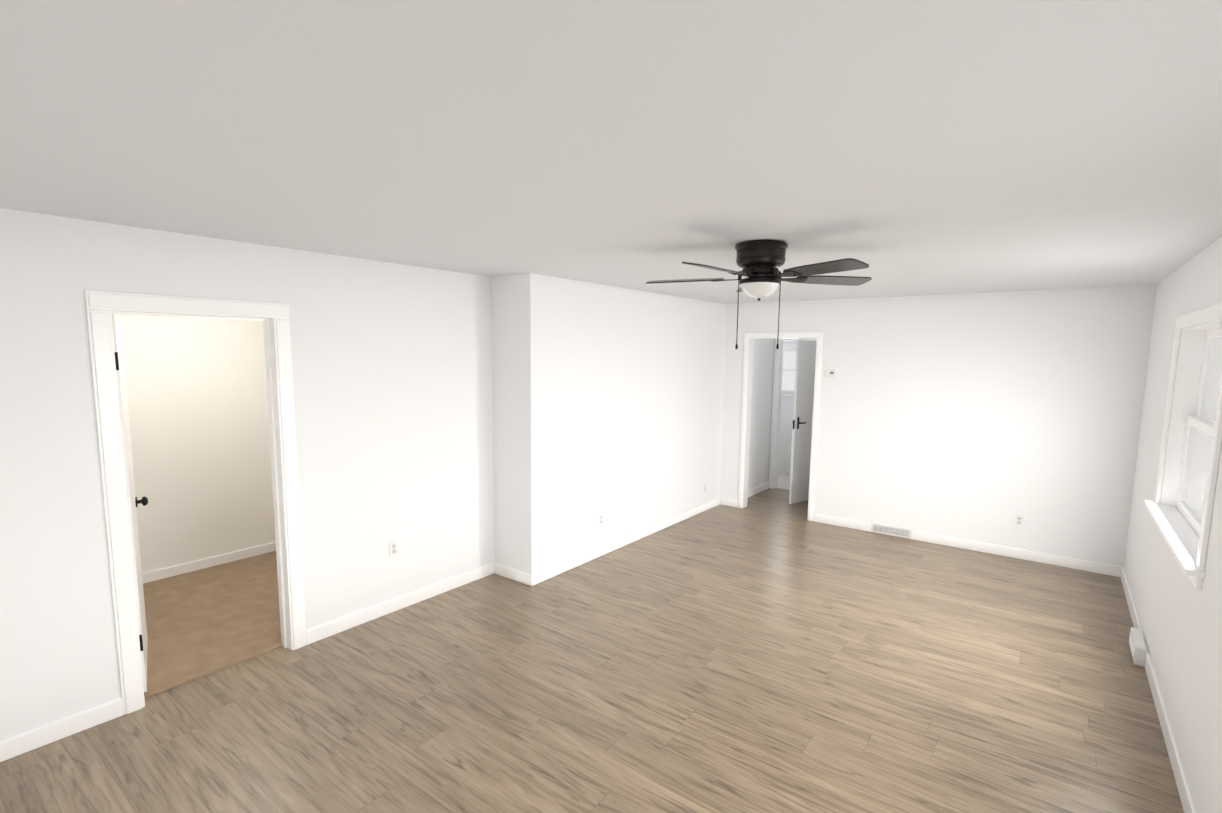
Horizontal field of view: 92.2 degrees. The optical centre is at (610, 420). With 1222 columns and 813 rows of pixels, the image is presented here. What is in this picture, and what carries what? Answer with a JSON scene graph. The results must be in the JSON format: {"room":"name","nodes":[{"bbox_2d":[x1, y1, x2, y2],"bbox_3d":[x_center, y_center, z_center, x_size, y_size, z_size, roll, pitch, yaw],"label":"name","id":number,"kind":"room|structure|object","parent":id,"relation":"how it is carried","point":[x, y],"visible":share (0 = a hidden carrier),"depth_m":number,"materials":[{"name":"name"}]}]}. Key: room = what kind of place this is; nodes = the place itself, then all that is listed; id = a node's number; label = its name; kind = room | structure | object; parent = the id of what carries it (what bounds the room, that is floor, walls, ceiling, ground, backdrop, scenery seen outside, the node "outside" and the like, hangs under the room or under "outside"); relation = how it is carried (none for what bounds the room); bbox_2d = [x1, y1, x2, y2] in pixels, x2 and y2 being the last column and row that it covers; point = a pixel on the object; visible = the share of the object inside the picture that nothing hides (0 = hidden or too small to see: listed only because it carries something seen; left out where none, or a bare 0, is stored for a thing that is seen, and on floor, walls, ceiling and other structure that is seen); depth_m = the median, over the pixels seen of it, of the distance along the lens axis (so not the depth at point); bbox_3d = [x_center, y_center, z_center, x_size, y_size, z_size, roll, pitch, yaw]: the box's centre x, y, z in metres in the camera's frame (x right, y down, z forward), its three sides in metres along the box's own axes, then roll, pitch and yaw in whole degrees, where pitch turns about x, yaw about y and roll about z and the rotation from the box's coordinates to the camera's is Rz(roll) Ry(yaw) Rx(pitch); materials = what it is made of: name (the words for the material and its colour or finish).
{"room":"empty living room","nodes":[
{"label":"empty living room","id":0,"kind":"room"},
{"bbox_2d":[115,314,275,572],"bbox_3d":[-3.370,0.024,4.969,0.120,2.440,2.690,6,8,37],"label":"wall","id":1,"kind":"structure","parent":0,"point":[196,388],"depth_m":4.84,"materials":[{"name":"white paint"}]},
{"bbox_2d":[142,542,275,582],"bbox_3d":[-3.330,1.195,5.066,0.014,0.092,2.450,6,8,37],"label":"baseboard","id":2,"kind":"structure","parent":1,"relation":"attached to","point":[175,570],"depth_m":4.95,"materials":[{"name":"white paint"}]},
{"bbox_2d":[143,551,282,697],"bbox_3d":[-2.594,1.308,4.515,1.865,0.012,2.450,6,8,37],"label":"floor","id":3,"kind":"structure","parent":0,"point":[204,622],"depth_m":4.01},
{"bbox_2d":[0,208,493,740],"bbox_3d":[-2.203,0.233,3.296,0.120,2.440,3.920,6,8,37],"label":"wall","id":4,"kind":"structure","parent":0,"point":[392,396],"depth_m":3.52,"materials":[{"name":"white paint"}]},
{"bbox_2d":[0,698,122,761],"bbox_3d":[-2.868,1.505,2.471,0.014,0.092,1.290,6,8,37],"label":"baseboard","id":5,"kind":"structure","parent":4,"relation":"attached to","point":[20,744],"depth_m":2.79,"materials":[{"name":"white paint"}]},
{"bbox_2d":[111,314,147,691],"bbox_3d":[-2.710,0.428,3.330,0.707,2.006,0.275,6,8,37],"label":"door","id":6,"kind":"structure","parent":4,"relation":"in","point":[133,501],"depth_m":3.15,"materials":[{"name":"white paint"}]},
{"bbox_2d":[84,290,305,714],"bbox_3d":[-2.242,0.398,3.265,0.158,2.120,0.915,6,8,37],"label":"door frame","id":7,"kind":"structure","parent":4,"relation":"attached to","point":[100,305],"depth_m":3.01,"materials":[{"name":"white paint"}]},
{"bbox_2d":[389,539,398,557],"bbox_3d":[-1.536,0.905,4.161,0.010,0.117,0.072,6,8,37],"label":"outlet","id":8,"kind":"object","parent":4,"relation":"attached to","point":[393,548],"visible":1,"depth_m":4.16,"materials":[{"name":"white plastic"}]},
{"bbox_2d":[306,563,491,644],"bbox_3d":[-1.450,1.303,4.324,0.014,0.092,1.565,6,8,37],"label":"baseboard","id":9,"kind":"structure","parent":4,"relation":"attached to","point":[323,631],"depth_m":4.18,"materials":[{"name":"white paint"}]},
{"bbox_2d":[0,488,1183,812],"bbox_3d":[0.810,1.297,5.416,6.900,0.100,11.100,6,8,37],"label":"floor","id":10,"kind":"structure","parent":0,"point":[768,650],"depth_m":3.14,"materials":[{"name":"wood"}]},
{"bbox_2d":[776,473,789,489],"bbox_3d":[2.769,0.909,8.463,2.300,0.006,1.040,6,8,37],"label":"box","id":11,"kind":"structure","parent":10,"relation":"on","point":[783,480],"depth_m":8.58,"materials":[{"name":"grey"}]},
{"bbox_2d":[1129,627,1146,666],"bbox_3d":[3.307,1.419,3.697,0.054,0.115,0.340,6,8,37],"label":"floor vent","id":12,"kind":"object","parent":10,"relation":"in","point":[1137,646],"visible":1,"depth_m":3.61,"materials":[{"name":"white plastic"}]},
{"bbox_2d":[491,273,726,574],"bbox_3d":[0.185,-0.064,6.056,0.560,2.440,3.390,6,8,37],"label":"wall","id":13,"kind":"structure","parent":0,"point":[607,400],"depth_m":5.16,"materials":[{"name":"white paint"}]},
{"bbox_2d":[492,562,527,584],"bbox_3d":[-0.807,1.254,4.807,0.390,0.092,0.020,6,8,37],"label":"baseboard","id":14,"kind":"structure","parent":13,"relation":"attached to","point":[499,569],"depth_m":4.81,"materials":[{"name":"white paint"}]},
{"bbox_2d":[598,512,602,525],"bbox_3d":[-0.092,0.898,5.343,0.010,0.117,0.072,6,8,37],"label":"outlet","id":15,"kind":"object","parent":13,"relation":"attached to","point":[600,519],"visible":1,"depth_m":5.33,"materials":[{"name":"white plastic"}]},
{"bbox_2d":[528,497,723,585],"bbox_3d":[0.361,1.131,5.967,0.017,0.092,3.284,6,8,37],"label":"baseboard","id":16,"kind":"structure","parent":13,"relation":"attached to","point":[543,575],"depth_m":5.53,"materials":[{"name":"white paint"}]},
{"bbox_2d":[0,0,1221,303],"bbox_3d":[0.839,-1.225,5.120,6.900,0.100,11.100,6,8,37],"label":"ceiling","id":17,"kind":"structure","parent":0,"point":[934,146],"depth_m":1.57,"materials":[{"name":"white paint"}]},
{"bbox_2d":[646,240,871,349],"bbox_3d":[0.766,-0.662,3.148,1.237,0.561,1.214,6,8,37],"label":"ceiling fan","id":18,"kind":"object","parent":17,"relation":"hanging from","point":[760,262],"visible":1,"depth_m":3.06,"materials":[{"name":"brown metal"}]},
{"bbox_2d":[748,339,774,489],"bbox_3d":[1.854,-0.235,7.681,0.120,2.440,1.230,6,8,37],"label":"wall","id":19,"kind":"structure","parent":0,"point":[761,400],"depth_m":7.77,"materials":[{"name":"white paint"}]},
{"bbox_2d":[732,482,768,505],"bbox_3d":[1.851,0.942,7.722,0.014,0.092,1.090,6,8,37],"label":"baseboard","id":20,"kind":"structure","parent":19,"relation":"attached to","point":[760,488],"depth_m":7.80,"materials":[{"name":"white paint"}]},
{"bbox_2d":[769,343,774,472],"bbox_3d":[2.719,-0.230,7.721,1.210,2.440,0.120,6,8,37],"label":"wall","id":21,"kind":"structure","parent":0,"point":[772,403],"depth_m":8.04,"materials":[{"name":"white paint"}]},
{"bbox_2d":[769,339,816,488],"bbox_3d":[2.558,-0.076,7.848,0.795,2.100,0.139,6,8,37],"label":"door frame","id":22,"kind":"structure","parent":21,"relation":"attached to","point":[774,418],"depth_m":8.03,"materials":[{"name":"white paint"}]},
{"bbox_2d":[789,340,816,503],"bbox_3d":[2.495,0.013,7.380,0.257,2.008,0.688,6,8,37],"label":"hall door","id":23,"kind":"structure","parent":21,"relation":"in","point":[802,417],"depth_m":7.24,"materials":[{"name":"white paint"}]},
{"bbox_2d":[778,341,796,473],"bbox_3d":[3.134,-0.350,8.780,2.300,2.440,0.120,6,8,37],"label":"wall","id":24,"kind":"structure","parent":0,"point":[785,435],"depth_m":9.09,"materials":[{"name":"white paint"}]},
{"bbox_2d":[781,344,795,395],"bbox_3d":[2.650,-0.783,9.040,1.010,0.790,0.120,6,8,37],"label":"room window","id":25,"kind":"structure","parent":24,"relation":"in","point":[788,368],"depth_m":9.02,"materials":[{"name":"white glass"}]},
{"bbox_2d":[720,285,1155,566],"bbox_3d":[2.949,-0.027,6.012,3.900,2.440,0.120,6,8,37],"label":"wall","id":26,"kind":"structure","parent":0,"point":[982,417],"depth_m":5.54,"materials":[{"name":"white paint"}]},
{"bbox_2d":[738,332,822,520],"bbox_3d":[1.947,0.043,6.774,0.910,2.100,0.139,6,8,37],"label":"door frame","id":27,"kind":"structure","parent":26,"relation":"attached to","point":[748,336],"depth_m":6.85,"materials":[{"name":"white paint"}]},
{"bbox_2d":[826,370,835,376],"bbox_3d":[2.360,-0.507,6.316,0.100,0.076,0.030,6,8,37],"label":"thermostat","id":28,"kind":"object","parent":26,"relation":"attached to","point":[830,373],"visible":1,"depth_m":6.30,"materials":[{"name":"white plastic"}]},
{"bbox_2d":[813,513,870,531],"bbox_3d":[2.503,1.105,6.392,0.605,0.092,0.014,6,8,37],"label":"baseboard","id":29,"kind":"structure","parent":26,"relation":"attached to","point":[831,520],"depth_m":6.38,"materials":[{"name":"white paint"}]},
{"bbox_2d":[871,522,911,538],"bbox_3d":[2.899,1.139,6.091,0.390,0.105,0.016,6,8,37],"label":"air vent","id":30,"kind":"object","parent":26,"relation":"in","point":[897,531],"visible":1,"depth_m":6.08,"materials":[{"name":"white plastic"}]},
{"bbox_2d":[911,530,1115,575],"bbox_3d":[3.696,1.224,5.493,1.610,0.092,0.014,6,8,37],"label":"baseboard","id":31,"kind":"structure","parent":26,"relation":"attached to","point":[1107,569],"depth_m":5.43,"materials":[{"name":"white paint"}]},
{"bbox_2d":[1014,513,1024,526],"bbox_3d":[3.760,0.918,5.413,0.072,0.117,0.010,6,8,37],"label":"outlet","id":32,"kind":"object","parent":26,"relation":"attached to","point":[1019,520],"visible":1,"depth_m":5.41,"materials":[{"name":"white plastic"}]},
{"bbox_2d":[1124,237,1221,812],"bbox_3d":[2.278,0.432,2.033,0.120,2.440,7.310,6,8,37],"label":"wall","id":33,"kind":"structure","parent":0,"point":[1179,616],"depth_m":3.01,"materials":[{"name":"white paint"}]},
{"bbox_2d":[1116,566,1196,812],"bbox_3d":[2.210,1.592,2.211,0.017,0.092,7.070,6,8,37],"label":"baseboard","id":34,"kind":"structure","parent":33,"relation":"attached to","point":[1185,795],"depth_m":2.94,"materials":[{"name":"white paint"}]},
{"bbox_2d":[1144,302,1221,590],"bbox_3d":[3.052,0.056,3.049,0.203,1.253,1.570,6,8,37],"label":"window","id":35,"kind":"structure","parent":33,"relation":"in","point":[1190,449],"depth_m":3.38,"materials":[{"name":"white paint"}]}
]}

